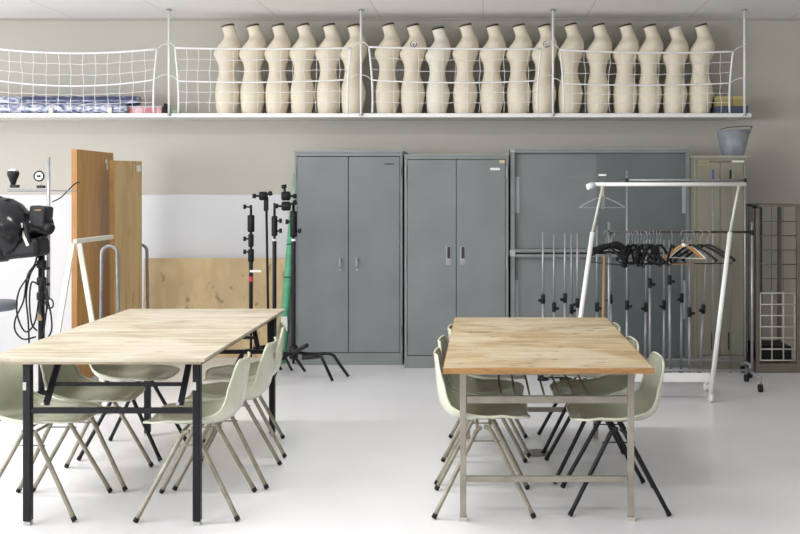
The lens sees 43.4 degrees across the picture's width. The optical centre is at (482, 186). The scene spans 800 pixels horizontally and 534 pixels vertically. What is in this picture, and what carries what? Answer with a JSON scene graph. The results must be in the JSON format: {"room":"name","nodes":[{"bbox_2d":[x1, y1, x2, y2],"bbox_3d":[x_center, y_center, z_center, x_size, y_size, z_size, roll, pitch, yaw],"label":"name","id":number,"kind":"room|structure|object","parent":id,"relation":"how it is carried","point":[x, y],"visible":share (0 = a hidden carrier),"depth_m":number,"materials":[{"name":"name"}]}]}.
{"room":"design studio","nodes":[
{"label":"design studio","id":0,"kind":"room"},
{"bbox_2d":[0,354,799,533],"bbox_3d":[-0.500,1.540,2.300,12.000,0.100,13.600,0,0,0],"label":"floor","id":1,"kind":"structure","parent":0,"point":[364,450],"depth_m":5.27,"materials":[{"name":"paint"}]},
{"bbox_2d":[0,299,17,311],"bbox_3d":[-3.396,1.140,6.900,0.400,0.700,0.400,0,0,0],"label":"stool","id":2,"kind":"object","parent":1,"relation":"on","point":[5,304],"visible":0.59,"depth_m":6.85,"materials":[{"name":"grey metal"}]},
{"bbox_2d":[0,157,79,420],"bbox_3d":[-2.788,0.644,6.478,0.679,1.678,0.738,0,0,0],"label":"stand","id":3,"kind":"object","parent":1,"relation":"on","point":[43,294],"visible":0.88,"depth_m":6.47,"materials":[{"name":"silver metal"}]},
{"bbox_2d":[7,169,19,187],"bbox_3d":[-3.068,-0.056,6.530,0.074,0.122,0.074,0,0,0],"label":"lamp","id":4,"kind":"object","parent":3,"relation":"on","point":[13,174],"visible":1,"depth_m":6.51,"materials":[{"name":"black plastic"}]},
{"bbox_2d":[0,196,54,261],"bbox_3d":[-3.003,0.271,6.441,0.490,0.426,0.423,0,0,0],"label":"lamp","id":5,"kind":"object","parent":3,"relation":"attached to","point":[24,232],"visible":1,"depth_m":6.36,"materials":[{"name":"black plastic"}]},
{"bbox_2d":[33,171,45,187],"bbox_3d":[-2.898,-0.051,6.530,0.075,0.115,0.030,0,0,0],"label":"gauge","id":6,"kind":"object","parent":3,"relation":"on","point":[39,176],"visible":1,"depth_m":6.53,"materials":[{"name":"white plastic"}]},
{"bbox_2d":[0,364,112,521],"bbox_3d":[-2.040,1.138,4.660,0.472,0.706,0.451,0,0,0],"label":"chair","id":7,"kind":"object","parent":1,"relation":"on","point":[11,375],"visible":0.7,"depth_m":4.72,"materials":[{"name":"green plastic"}]},
{"bbox_2d":[55,235,113,381],"bbox_3d":[-2.849,0.928,7.300,0.443,1.128,0.641,0,0,0],"label":"trestle","id":8,"kind":"object","parent":1,"relation":"on","point":[79,241],"visible":0.69,"depth_m":6.99,"materials":[{"name":"white wood"}]},
{"bbox_2d":[71,149,112,377],"bbox_3d":[-3.093,0.603,7.948,0.044,1.775,0.904,0,0,-4],"label":"wooden board","id":9,"kind":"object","parent":1,"relation":"on","point":[90,203],"depth_m":7.79,"materials":[{"name":"brown wood"}]},
{"bbox_2d":[33,364,153,491],"bbox_3d":[-1.980,1.138,5.100,0.472,0.706,0.451,0,0,-2],"label":"chair","id":10,"kind":"object","parent":1,"relation":"on","point":[68,372],"visible":0.61,"depth_m":5.17,"materials":[{"name":"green plastic"}]},
{"bbox_2d":[98,244,119,381],"bbox_3d":[-2.745,0.955,7.350,0.188,1.069,0.340,0,0,-6],"label":"stand","id":11,"kind":"object","parent":1,"relation":"on","point":[102,250],"visible":0.52,"depth_m":7.34,"materials":[{"name":"metal"}]},
{"bbox_2d":[110,160,141,314],"bbox_3d":[-2.909,0.638,8.157,0.054,1.704,0.324,0,0,21],"label":"wooden board","id":12,"kind":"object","parent":1,"relation":"on","point":[125,176],"depth_m":8.12,"materials":[{"name":"brown wood"}]},
{"bbox_2d":[77,364,186,461],"bbox_3d":[-1.970,1.138,5.650,0.472,0.706,0.451,0,0,2],"label":"chair","id":13,"kind":"object","parent":1,"relation":"on","point":[109,372],"visible":0.59,"depth_m":5.71,"materials":[{"name":"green plastic"}]},
{"bbox_2d":[0,309,285,525],"bbox_3d":[-1.675,1.115,5.195,0.950,0.750,1.770,0,0,0],"label":"work table","id":14,"kind":"object","parent":1,"relation":"on","point":[188,337],"visible":0.92,"depth_m":4.58,"materials":[{"name":"brown wood"}]},
{"bbox_2d":[142,244,148,308],"bbox_3d":[-2.907,0.984,8.500,0.175,1.010,0.340,0,0,0],"label":"stand","id":15,"kind":"object","parent":1,"relation":"on","point":[143,245],"visible":0.23,"depth_m":8.49,"materials":[{"name":"metal"}]},
{"bbox_2d":[133,351,256,522],"bbox_3d":[-1.328,1.138,4.660,0.472,0.706,0.451,0,0,-3],"label":"chair","id":16,"kind":"object","parent":1,"relation":"on","point":[214,411],"visible":0.84,"depth_m":4.55,"materials":[{"name":"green plastic"}]},
{"bbox_2d":[143,258,284,356],"bbox_3d":[-2.362,1.058,8.790,1.244,0.864,0.078,0,0,0],"label":"plywood sheet","id":17,"kind":"object","parent":1,"relation":"on","point":[174,283],"visible":0.36,"depth_m":8.79,"materials":[{"name":"beige wood"}]},
{"bbox_2d":[172,337,281,490],"bbox_3d":[-1.300,1.138,5.130,0.472,0.706,0.451,0,0,-3],"label":"chair","id":18,"kind":"object","parent":1,"relation":"on","point":[256,386],"visible":0.7,"depth_m":5.03,"materials":[{"name":"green plastic"}]},
{"bbox_2d":[202,322,286,461],"bbox_3d":[-1.355,1.138,5.660,0.472,0.706,0.451,0,0,-13],"label":"chair","id":19,"kind":"object","parent":1,"relation":"on","point":[220,373],"visible":0.63,"depth_m":5.63,"materials":[{"name":"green plastic"}]},
{"bbox_2d":[235,204,281,369],"bbox_3d":[-1.819,0.811,8.038,0.399,1.341,0.432,0,0,0],"label":"tripod stand","id":20,"kind":"object","parent":1,"relation":"on","point":[250,218],"visible":0.57,"depth_m":8.03,"materials":[{"name":"black metal"}]},
{"bbox_2d":[252,191,292,370],"bbox_3d":[-1.743,0.756,8.207,0.435,1.451,0.384,0,0,0],"label":"tripod stand","id":21,"kind":"object","parent":1,"relation":"on","point":[262,195],"visible":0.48,"depth_m":8.14,"materials":[{"name":"black metal"}]},
{"bbox_2d":[280,173,294,362],"bbox_3d":[-1.673,0.683,8.620,0.074,1.612,0.410,0,0,10],"label":"paper roll","id":22,"kind":"object","parent":1,"relation":"on","point":[286,297],"visible":0.52,"depth_m":8.56,"materials":[{"name":"green paper"}]},
{"bbox_2d":[271,203,305,371],"bbox_3d":[-1.620,0.804,7.927,0.413,1.354,0.426,0,0,0],"label":"tripod stand","id":23,"kind":"object","parent":1,"relation":"on","point":[274,219],"visible":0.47,"depth_m":7.94,"materials":[{"name":"black metal"}]},
{"bbox_2d":[274,184,349,380],"bbox_3d":[-1.334,0.732,7.712,0.616,1.507,0.294,0,0,-16],"label":"tripod stand","id":24,"kind":"object","parent":1,"relation":"on","point":[294,350],"visible":0.98,"depth_m":7.73,"materials":[{"name":"black metal"}]},
{"bbox_2d":[294,151,407,364],"bbox_3d":[-1.126,0.593,8.601,0.916,1.795,0.538,0,0,0],"label":"tall cabinet","id":25,"kind":"object","parent":1,"relation":"on","point":[350,208],"visible":0.86,"depth_m":8.37,"materials":[{"name":"silver metal"}]},
{"bbox_2d":[404,154,508,367],"bbox_3d":[-0.218,0.610,8.473,0.864,1.759,0.515,0,0,0],"label":"tall cabinet","id":26,"kind":"object","parent":1,"relation":"on","point":[456,205],"visible":0.77,"depth_m":8.23,"materials":[{"name":"silver metal"}]},
{"bbox_2d":[434,335,527,484],"bbox_3d":[-0.002,1.138,5.200,0.472,0.706,0.451,0,0,2],"label":"chair","id":27,"kind":"object","parent":1,"relation":"on","point":[474,386],"visible":0.48,"depth_m":5.34,"materials":[{"name":"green plastic"}]},
{"bbox_2d":[431,347,535,518],"bbox_3d":[0.000,1.129,4.705,0.472,0.724,0.451,0,0,-1],"label":"chair","id":28,"kind":"object","parent":1,"relation":"on","point":[449,397],"visible":0.92,"depth_m":4.64,"materials":[{"name":"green plastic"}]},
{"bbox_2d":[447,324,530,457],"bbox_3d":[0.030,1.143,5.720,0.472,0.695,0.451,0,0,0],"label":"chair","id":29,"kind":"object","parent":1,"relation":"on","point":[449,328],"visible":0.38,"depth_m":5.53,"materials":[{"name":"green plastic"}]},
{"bbox_2d":[523,449,547,456],"bbox_3d":[0.302,1.487,5.600,0.151,0.006,0.151,0,0,0],"label":"floor drain","id":30,"kind":"object","parent":1,"relation":"on","point":[534,452],"visible":0.8,"depth_m":5.59,"materials":[{"name":"silver metal"}]},
{"bbox_2d":[537,232,548,380],"bbox_3d":[0.463,0.919,7.720,0.090,1.143,0.090,0,0,0],"label":"stand","id":31,"kind":"object","parent":1,"relation":"on","point":[542,300],"visible":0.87,"depth_m":7.71,"materials":[{"name":"silver metal"}]},
{"bbox_2d":[443,317,653,521],"bbox_3d":[0.281,1.133,5.125,0.907,0.714,1.670,0,0,0],"label":"work table","id":32,"kind":"object","parent":1,"relation":"on","point":[538,346],"visible":0.92,"depth_m":4.50,"materials":[{"name":"beige wood"}]},
{"bbox_2d":[548,234,559,378],"bbox_3d":[0.555,0.929,7.820,0.090,1.122,0.090,0,0,0],"label":"stand","id":33,"kind":"object","parent":1,"relation":"on","point":[554,308],"visible":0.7,"depth_m":7.81,"materials":[{"name":"silver metal"}]},
{"bbox_2d":[559,233,567,380],"bbox_3d":[0.633,0.923,7.720,0.090,1.135,0.090,0,0,0],"label":"stand","id":34,"kind":"object","parent":1,"relation":"on","point":[564,299],"visible":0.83,"depth_m":7.71,"materials":[{"name":"silver metal"}]},
{"bbox_2d":[569,233,575,316],"bbox_3d":[0.692,0.925,7.820,0.090,1.130,0.090,0,0,0],"label":"stand","id":35,"kind":"object","parent":1,"relation":"on","point":[572,310],"visible":0.56,"depth_m":7.82,"materials":[{"name":"silver metal"}]},
{"bbox_2d":[573,233,579,316],"bbox_3d":[0.730,0.923,7.720,0.090,1.135,0.090,0,0,0],"label":"stand","id":36,"kind":"object","parent":1,"relation":"on","point":[576,304],"visible":0.69,"depth_m":7.71,"materials":[{"name":"silver metal"}]},
{"bbox_2d":[537,322,622,453],"bbox_3d":[0.560,1.143,5.790,0.472,0.695,0.451,0,0,0],"label":"chair","id":37,"kind":"object","parent":1,"relation":"on","point":[616,325],"visible":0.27,"depth_m":5.60,"materials":[{"name":"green plastic"}]},
{"bbox_2d":[544,336,645,483],"bbox_3d":[0.575,1.143,5.235,0.472,0.695,0.451,0,0,-2],"label":"chair","id":38,"kind":"object","parent":1,"relation":"on","point":[605,384],"visible":0.49,"depth_m":5.33,"materials":[{"name":"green plastic"}]},
{"bbox_2d":[595,226,601,316],"bbox_3d":[0.891,0.897,7.820,0.090,1.185,0.090,0,0,0],"label":"stand","id":39,"kind":"object","parent":1,"relation":"on","point":[597,308],"visible":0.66,"depth_m":7.81,"materials":[{"name":"silver metal"}]},
{"bbox_2d":[508,148,690,367],"bbox_3d":[0.966,0.585,8.507,1.491,1.809,0.527,0,0,0],"label":"tall cabinet","id":40,"kind":"object","parent":1,"relation":"on","point":[547,186],"visible":0.63,"depth_m":8.27,"materials":[{"name":"grey metal"}]},
{"bbox_2d":[602,255,605,316],"bbox_3d":[0.881,0.988,7.330,0.038,0.980,0.021,0,0,0],"label":"wooden stick","id":41,"kind":"object","parent":1,"relation":"on","point":[604,256],"visible":0.34,"depth_m":7.32,"materials":[{"name":"brown wood"}]},
{"bbox_2d":[606,238,612,322],"bbox_3d":[0.991,0.942,7.740,0.090,1.095,0.090,0,0,0],"label":"stand","id":42,"kind":"object","parent":1,"relation":"on","point":[611,295],"visible":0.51,"depth_m":7.73,"materials":[{"name":"silver metal"}]},
{"bbox_2d":[560,351,671,516],"bbox_3d":[0.618,1.143,4.735,0.472,0.695,0.451,0,0,0],"label":"chair","id":43,"kind":"object","parent":1,"relation":"on","point":[647,397],"visible":0.88,"depth_m":4.77,"materials":[{"name":"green plastic"}]},
{"bbox_2d":[625,235,631,337],"bbox_3d":[1.112,0.930,7.720,0.090,1.119,0.090,0,0,0],"label":"stand","id":44,"kind":"object","parent":1,"relation":"on","point":[627,306],"visible":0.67,"depth_m":7.71,"materials":[{"name":"silver metal"}]},
{"bbox_2d":[641,240,647,358],"bbox_3d":[1.270,0.953,7.840,0.090,1.075,0.090,0,0,0],"label":"stand","id":45,"kind":"object","parent":1,"relation":"on","point":[645,308],"visible":0.69,"depth_m":7.83,"materials":[{"name":"silver metal"}]},
{"bbox_2d":[648,240,654,355],"bbox_3d":[1.286,0.949,7.700,0.090,1.082,0.090,0,0,0],"label":"stand","id":46,"kind":"object","parent":1,"relation":"on","point":[650,284],"visible":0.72,"depth_m":7.69,"materials":[{"name":"silver metal"}]},
{"bbox_2d":[572,182,746,401],"bbox_3d":[1.226,0.727,7.110,1.282,1.525,0.435,0,0,0],"label":"rack","id":47,"kind":"object","parent":1,"relation":"on","point":[708,380],"visible":0.63,"depth_m":7.02,"materials":[{"name":"white metal"}]},
{"bbox_2d":[579,174,624,208],"bbox_3d":[0.845,0.032,7.097,0.336,0.249,0.018,0,0,-6],"label":"wire hanger","id":48,"kind":"object","parent":47,"relation":"hanging from","point":[603,196],"visible":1,"depth_m":7.09,"materials":[{"name":"silver metal"}]},
{"bbox_2d":[659,240,665,372],"bbox_3d":[1.412,0.952,7.800,0.090,1.077,0.090,0,0,0],"label":"stand","id":49,"kind":"object","parent":1,"relation":"on","point":[663,306],"visible":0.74,"depth_m":7.79,"materials":[{"name":"silver metal"}]},
{"bbox_2d":[667,240,674,372],"bbox_3d":[1.440,0.949,7.700,0.090,1.082,0.090,0,0,0],"label":"stand","id":50,"kind":"object","parent":1,"relation":"on","point":[670,281],"visible":0.7,"depth_m":7.69,"materials":[{"name":"silver metal"}]},
{"bbox_2d":[677,240,683,372],"bbox_3d":[1.548,0.952,7.820,0.090,1.076,0.090,0,0,0],"label":"stand","id":51,"kind":"object","parent":1,"relation":"on","point":[681,299],"visible":0.7,"depth_m":7.81,"materials":[{"name":"silver metal"}]},
{"bbox_2d":[607,222,762,391],"bbox_3d":[1.481,0.876,7.465,1.100,1.228,0.446,0,0,0],"label":"rack","id":52,"kind":"object","parent":1,"relation":"on","point":[746,376],"visible":0.64,"depth_m":7.49,"materials":[{"name":"silver metal"}]},
{"bbox_2d":[592,230,632,267],"bbox_3d":[0.961,0.464,7.453,0.326,0.281,0.075,0,0,-9],"label":"hanger","id":53,"kind":"object","parent":52,"relation":"hanging from","point":[619,246],"visible":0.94,"depth_m":7.44,"materials":[{"name":"black plastic"}]},
{"bbox_2d":[620,230,634,264],"bbox_3d":[1.084,0.461,7.473,0.022,0.275,0.430,0,0,22],"label":"hanger","id":54,"kind":"object","parent":52,"relation":"hanging from","point":[628,244],"visible":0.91,"depth_m":7.45,"materials":[{"name":"black plastic"}]},
{"bbox_2d":[646,230,672,264],"bbox_3d":[1.322,0.459,7.481,0.022,0.271,0.432,0,0,35],"label":"hanger","id":55,"kind":"object","parent":52,"relation":"hanging from","point":[660,244],"visible":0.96,"depth_m":7.45,"materials":[{"name":"black plastic"}]},
{"bbox_2d":[663,230,703,264],"bbox_3d":[1.500,0.451,7.466,0.320,0.255,0.040,0,0,-7],"label":"wooden hanger","id":56,"kind":"object","parent":52,"relation":"hanging from","point":[683,244],"visible":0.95,"depth_m":7.46,"materials":[{"name":"brown wood"}]},
{"bbox_2d":[670,230,705,258],"bbox_3d":[1.538,0.432,7.520,0.290,0.216,0.014,0,0,28],"label":"hanger","id":57,"kind":"object","parent":52,"relation":"hanging from","point":[700,253],"visible":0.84,"depth_m":7.51,"materials":[{"name":"silver metal"}]},
{"bbox_2d":[669,230,717,263],"bbox_3d":[1.566,0.454,7.494,0.434,0.261,0.022,0,0,43],"label":"hanger","id":58,"kind":"object","parent":52,"relation":"hanging from","point":[691,244],"visible":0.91,"depth_m":7.47,"materials":[{"name":"black plastic"}]},
{"bbox_2d":[673,230,729,263],"bbox_3d":[1.635,0.454,7.496,0.434,0.261,0.022,0,0,29],"label":"hanger","id":59,"kind":"object","parent":52,"relation":"hanging from","point":[700,244],"visible":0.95,"depth_m":7.49,"materials":[{"name":"black plastic"}]},
{"bbox_2d":[681,230,735,263],"bbox_3d":[1.687,0.454,7.495,0.434,0.261,0.022,0,0,36],"label":"hanger","id":60,"kind":"object","parent":52,"relation":"hanging from","point":[707,244],"visible":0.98,"depth_m":7.49,"materials":[{"name":"black plastic"}]},
{"bbox_2d":[625,171,752,377],"bbox_3d":[1.614,0.681,7.910,0.966,1.617,0.276,0,0,0],"label":"rack","id":61,"kind":"object","parent":1,"relation":"on","point":[627,179],"visible":0.51,"depth_m":7.94,"materials":[{"name":"silver metal"}]},
{"bbox_2d":[687,240,694,372],"bbox_3d":[1.594,0.950,7.720,0.090,1.081,0.090,0,0,0],"label":"stand","id":62,"kind":"object","parent":1,"relation":"on","point":[690,313],"visible":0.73,"depth_m":7.71,"materials":[{"name":"silver metal"}]},
{"bbox_2d":[697,240,707,372],"bbox_3d":[1.693,0.952,7.797,0.100,1.077,0.089,0,0,38],"label":"stand","id":63,"kind":"object","parent":1,"relation":"on","point":[702,310],"visible":0.66,"depth_m":7.79,"materials":[{"name":"silver metal"}]},
{"bbox_2d":[712,170,713,358],"bbox_3d":[1.845,0.677,8.020,0.018,1.626,0.017,0,0,0],"label":"pole","id":64,"kind":"object","parent":1,"relation":"on","point":[712,170],"visible":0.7,"depth_m":8.01,"materials":[{"name":"silver metal"}]},
{"bbox_2d":[690,156,746,368],"bbox_3d":[1.924,0.618,8.355,0.433,1.745,0.530,0,0,0],"label":"locker","id":65,"kind":"object","parent":1,"relation":"on","point":[701,167],"visible":0.66,"depth_m":8.10,"materials":[{"name":"beige"}]},
{"bbox_2d":[715,126,751,155],"bbox_3d":[2.087,-0.379,8.330,0.300,0.249,0.290,0,0,0],"label":"metal bucket","id":66,"kind":"object","parent":65,"relation":"on","point":[732,142],"visible":0.96,"depth_m":8.23,"materials":[{"name":"grey metal"}]},
{"bbox_2d":[729,170,731,372],"bbox_3d":[1.985,0.677,8.020,0.018,1.626,0.017,0,0,0],"label":"pole","id":67,"kind":"object","parent":1,"relation":"on","point":[730,171],"visible":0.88,"depth_m":8.01,"materials":[{"name":"grey metal"}]},
{"bbox_2d":[746,203,799,372],"bbox_3d":[2.354,0.815,8.268,0.390,1.349,0.564,0,0,0],"label":"rack","id":68,"kind":"object","parent":1,"relation":"on","point":[793,366],"visible":0.71,"depth_m":8.02,"materials":[{"name":"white metal"}]},
{"bbox_2d":[749,340,791,361],"bbox_3d":[2.367,1.352,8.260,0.265,0.124,0.340,0,0,0],"label":"storage bin","id":69,"kind":"object","parent":68,"relation":"on","point":[765,354],"visible":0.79,"depth_m":8.09,"materials":[{"name":"black plastic"}]},
{"bbox_2d":[0,21,799,353],"bbox_3d":[-0.500,-0.056,9.000,12.000,3.092,0.200,0,0,0],"label":"wall","id":70,"kind":"structure","parent":0,"point":[198,177],"depth_m":8.90,"materials":[{"name":"paint"}]},
{"bbox_2d":[0,113,750,120],"bbox_3d":[-1.166,-0.606,8.675,6.869,0.035,0.449,0,0,0],"label":"wall shelf","id":71,"kind":"object","parent":70,"relation":"attached to","point":[3,116],"visible":0.97,"depth_m":8.47,"materials":[{"name":"white metal"}]},
{"bbox_2d":[0,104,129,112],"bbox_3d":[-3.762,-0.666,8.520,1.498,0.086,0.088,0,0,0],"label":"roll","id":72,"kind":"object","parent":71,"relation":"on","point":[14,108],"visible":0.93,"depth_m":8.48,"materials":[{"name":"blue fabric"}]},
{"bbox_2d":[129,106,163,112],"bbox_3d":[-2.877,-0.657,8.600,0.285,0.066,0.165,0,0,0],"label":"flat box","id":73,"kind":"object","parent":71,"relation":"on","point":[136,109],"visible":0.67,"depth_m":8.52,"materials":[{"name":"pink cardboard"}]},
{"bbox_2d":[214,23,241,112],"bbox_3d":[-2.207,-1.020,8.660,0.230,0.792,0.256,0,0,1],"label":"mannequin","id":74,"kind":"object","parent":71,"relation":"on","point":[231,39],"visible":0.88,"depth_m":8.57,"materials":[{"name":"beige fabric"}]},
{"bbox_2d":[239,23,266,112],"bbox_3d":[-1.990,-1.020,8.660,0.230,0.791,0.256,0,0,-1],"label":"mannequin","id":75,"kind":"object","parent":71,"relation":"on","point":[252,62],"visible":0.86,"depth_m":8.57,"materials":[{"name":"beige fabric"}]},
{"bbox_2d":[264,23,291,112],"bbox_3d":[-1.774,-1.021,8.660,0.230,0.794,0.256,0,0,0],"label":"mannequin","id":76,"kind":"object","parent":71,"relation":"on","point":[281,39],"visible":0.88,"depth_m":8.57,"materials":[{"name":"beige fabric"}]},
{"bbox_2d":[289,23,316,112],"bbox_3d":[-1.557,-1.022,8.660,0.230,0.796,0.256,0,0,3],"label":"mannequin","id":77,"kind":"object","parent":71,"relation":"on","point":[306,39],"visible":0.91,"depth_m":8.57,"materials":[{"name":"beige fabric"}]},
{"bbox_2d":[315,23,342,112],"bbox_3d":[-1.332,-1.022,8.660,0.230,0.795,0.256,0,0,3],"label":"mannequin","id":78,"kind":"object","parent":71,"relation":"on","point":[332,38],"visible":0.89,"depth_m":8.57,"materials":[{"name":"beige fabric"}]},
{"bbox_2d":[340,23,366,112],"bbox_3d":[-1.120,-1.020,8.660,0.230,0.791,0.256,0,0,2],"label":"mannequin","id":79,"kind":"object","parent":71,"relation":"on","point":[354,29],"visible":0.8,"depth_m":8.57,"materials":[{"name":"beige fabric"}]},
{"bbox_2d":[375,22,400,112],"bbox_3d":[-0.821,-1.024,8.660,0.230,0.800,0.256,0,0,0],"label":"mannequin","id":80,"kind":"object","parent":71,"relation":"on","point":[391,38],"visible":0.91,"depth_m":8.57,"materials":[{"name":"beige fabric"}]},
{"bbox_2d":[400,23,425,112],"bbox_3d":[-0.605,-1.020,8.655,0.230,0.793,0.266,0,0,2],"label":"dress form","id":81,"kind":"object","parent":71,"relation":"on","point":[416,39],"visible":0.85,"depth_m":8.57,"materials":[{"name":"beige fabric"}]},
{"bbox_2d":[425,26,450,112],"bbox_3d":[-0.388,-1.007,8.660,0.223,0.766,0.256,0,0,-1],"label":"dress form","id":82,"kind":"object","parent":71,"relation":"on","point":[438,67],"visible":0.93,"depth_m":8.57,"materials":[{"name":"beige fabric"}]},
{"bbox_2d":[452,23,478,112],"bbox_3d":[-0.150,-1.022,8.660,0.230,0.795,0.256,0,0,0],"label":"dress form","id":83,"kind":"object","parent":71,"relation":"on","point":[469,39],"visible":0.91,"depth_m":8.57,"materials":[{"name":"beige fabric"}]},
{"bbox_2d":[479,24,505,112],"bbox_3d":[0.084,-1.020,8.660,0.230,0.791,0.256,0,0,-3],"label":"dress form","id":84,"kind":"object","parent":71,"relation":"on","point":[496,40],"visible":0.92,"depth_m":8.57,"materials":[{"name":"beige fabric"}]},
{"bbox_2d":[506,23,531,112],"bbox_3d":[0.314,-1.021,8.660,0.230,0.794,0.256,0,0,-2],"label":"dress form","id":85,"kind":"object","parent":71,"relation":"on","point":[522,38],"visible":0.88,"depth_m":8.57,"materials":[{"name":"beige fabric"}]},
{"bbox_2d":[531,23,557,112],"bbox_3d":[0.530,-1.020,8.655,0.230,0.792,0.266,0,0,2],"label":"dress form","id":86,"kind":"object","parent":71,"relation":"on","point":[545,84],"visible":0.84,"depth_m":8.57,"materials":[{"name":"beige fabric"}]},
{"bbox_2d":[557,22,583,112],"bbox_3d":[0.759,-1.024,8.660,0.230,0.800,0.256,0,0,1],"label":"dress form","id":87,"kind":"object","parent":71,"relation":"on","point":[574,41],"visible":0.84,"depth_m":8.57,"materials":[{"name":"beige fabric"}]},
{"bbox_2d":[585,23,611,112],"bbox_3d":[1.002,-1.023,8.660,0.230,0.797,0.256,0,0,2],"label":"dress form","id":88,"kind":"object","parent":71,"relation":"on","point":[602,41],"visible":0.91,"depth_m":8.57,"materials":[{"name":"beige fabric"}]},
{"bbox_2d":[612,23,638,112],"bbox_3d":[1.236,-1.021,8.660,0.230,0.795,0.256,0,0,-1],"label":"dress form","id":89,"kind":"object","parent":71,"relation":"on","point":[629,42],"visible":0.89,"depth_m":8.57,"materials":[{"name":"beige fabric"}]},
{"bbox_2d":[637,23,662,112],"bbox_3d":[1.444,-1.020,8.660,0.230,0.791,0.256,0,0,0],"label":"dress form","id":90,"kind":"object","parent":71,"relation":"on","point":[653,42],"visible":0.86,"depth_m":8.57,"materials":[{"name":"beige fabric"}]},
{"bbox_2d":[661,26,688,112],"bbox_3d":[1.665,-1.007,8.660,0.230,0.766,0.256,0,0,3],"label":"dress form","id":91,"kind":"object","parent":71,"relation":"on","point":[678,43],"visible":0.88,"depth_m":8.57,"materials":[{"name":"beige fabric"}]},
{"bbox_2d":[688,23,714,112],"bbox_3d":[1.890,-1.022,8.660,0.230,0.795,0.256,0,0,-1],"label":"dress form","id":92,"kind":"object","parent":71,"relation":"on","point":[704,42],"visible":0.91,"depth_m":8.57,"materials":[{"name":"beige fabric"}]},
{"bbox_2d":[710,106,748,112],"bbox_3d":[2.120,-0.656,8.620,0.274,0.064,0.244,0,0,0],"label":"storage box","id":93,"kind":"object","parent":71,"relation":"on","point":[734,109],"visible":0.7,"depth_m":8.50,"materials":[{"name":"blue plastic"}]},
{"bbox_2d":[712,96,731,107],"bbox_3d":[2.056,-0.732,8.620,0.127,0.085,0.208,0,0,0],"label":"box","id":94,"kind":"object","parent":93,"relation":"on","point":[717,98],"visible":0.71,"depth_m":8.52,"materials":[{"name":"beige cardboard"}]},
{"bbox_2d":[732,96,746,105],"bbox_3d":[2.187,-0.732,8.620,0.123,0.085,0.208,0,0,0],"label":"box","id":95,"kind":"object","parent":93,"relation":"on","point":[736,100],"visible":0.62,"depth_m":8.52,"materials":[{"name":"beige cardboard"}]},
{"bbox_3d":[-3.741,-0.666,8.600,1.538,0.086,0.087,0,0,0],"label":"roll","id":96,"kind":"object","parent":71,"relation":"on","visible":0},
{"bbox_2d":[0,96,22,103],"bbox_3d":[-4.240,-0.738,8.565,0.606,0.086,0.087,0,0,0],"label":"roll","id":97,"kind":"object","parent":96,"relation":"on","point":[17,99],"visible":0.8,"depth_m":8.53,"materials":[{"name":"blue fabric"}]},
{"bbox_2d":[22,96,141,105],"bbox_3d":[-3.435,-0.738,8.565,1.018,0.086,0.088,0,0,0],"label":"roll","id":98,"kind":"object","parent":96,"relation":"on","point":[126,100],"visible":0.85,"depth_m":8.53,"materials":[{"name":"blue fabric"}]},
{"bbox_2d":[0,18,799,20],"bbox_3d":[-0.500,-1.491,8.894,12.000,0.022,0.012,0,0,0],"label":"ceiling trim","id":99,"kind":"structure","parent":70,"relation":"attached to","point":[1,19],"depth_m":8.89,"materials":[{"name":"grey paint"}]},
{"bbox_2d":[0,0,799,17],"bbox_3d":[-0.500,-1.552,2.300,12.000,0.100,13.600,0,0,0],"label":"ceiling","id":100,"kind":"structure","parent":0,"point":[8,8],"depth_m":8.41,"materials":[{"name":"paint"}]},
{"bbox_2d":[166,9,171,115],"bbox_3d":[-2.650,-1.052,8.438,0.048,0.901,0.048,0,0,0],"label":"rod","id":101,"kind":"object","parent":100,"relation":"attached to","point":[168,10],"visible":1,"depth_m":8.43,"materials":[{"name":"white paint"}]},
{"bbox_2d":[0,43,168,112],"bbox_3d":[-3.423,-0.918,8.420,1.559,0.585,0.017,0,0,0],"label":"safety net","id":102,"kind":"object","parent":101,"relation":"attached to","point":[156,49],"visible":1,"depth_m":8.42,"materials":[{"name":"white fabric"}]},
{"bbox_2d":[358,9,363,115],"bbox_3d":[-1.029,-1.052,8.438,0.048,0.901,0.048,0,0,0],"label":"rod","id":103,"kind":"object","parent":100,"relation":"attached to","point":[360,10],"visible":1,"depth_m":8.43,"materials":[{"name":"white paint"}]},
{"bbox_2d":[169,42,360,112],"bbox_3d":[-1.836,-0.922,8.420,1.618,0.593,0.017,0,0,0],"label":"safety net","id":104,"kind":"object","parent":103,"relation":"attached to","point":[175,48],"visible":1,"depth_m":8.42,"materials":[{"name":"white fabric"}]},
{"bbox_2d":[550,9,555,115],"bbox_3d":[0.591,-1.052,8.438,0.048,0.901,0.048,0,0,0],"label":"rod","id":105,"kind":"object","parent":100,"relation":"attached to","point":[552,10],"visible":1,"depth_m":8.43,"materials":[{"name":"white paint"}]},
{"bbox_2d":[361,41,552,112],"bbox_3d":[-0.219,-0.926,8.420,1.618,0.601,0.017,0,0,0],"label":"safety net","id":106,"kind":"object","parent":105,"relation":"attached to","point":[369,47],"visible":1,"depth_m":8.42,"materials":[{"name":"white fabric"}]},
{"bbox_2d":[742,9,746,115],"bbox_3d":[2.207,-1.052,8.438,0.048,0.901,0.048,0,0,0],"label":"rod","id":107,"kind":"object","parent":100,"relation":"attached to","point":[743,10],"visible":1,"depth_m":8.43,"materials":[{"name":"white paint"}]},
{"bbox_2d":[553,44,743,112],"bbox_3d":[1.395,-0.913,8.420,1.614,0.576,0.017,0,0,0],"label":"safety net","id":108,"kind":"object","parent":107,"relation":"attached to","point":[560,50],"visible":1,"depth_m":8.42,"materials":[{"name":"white fabric"}]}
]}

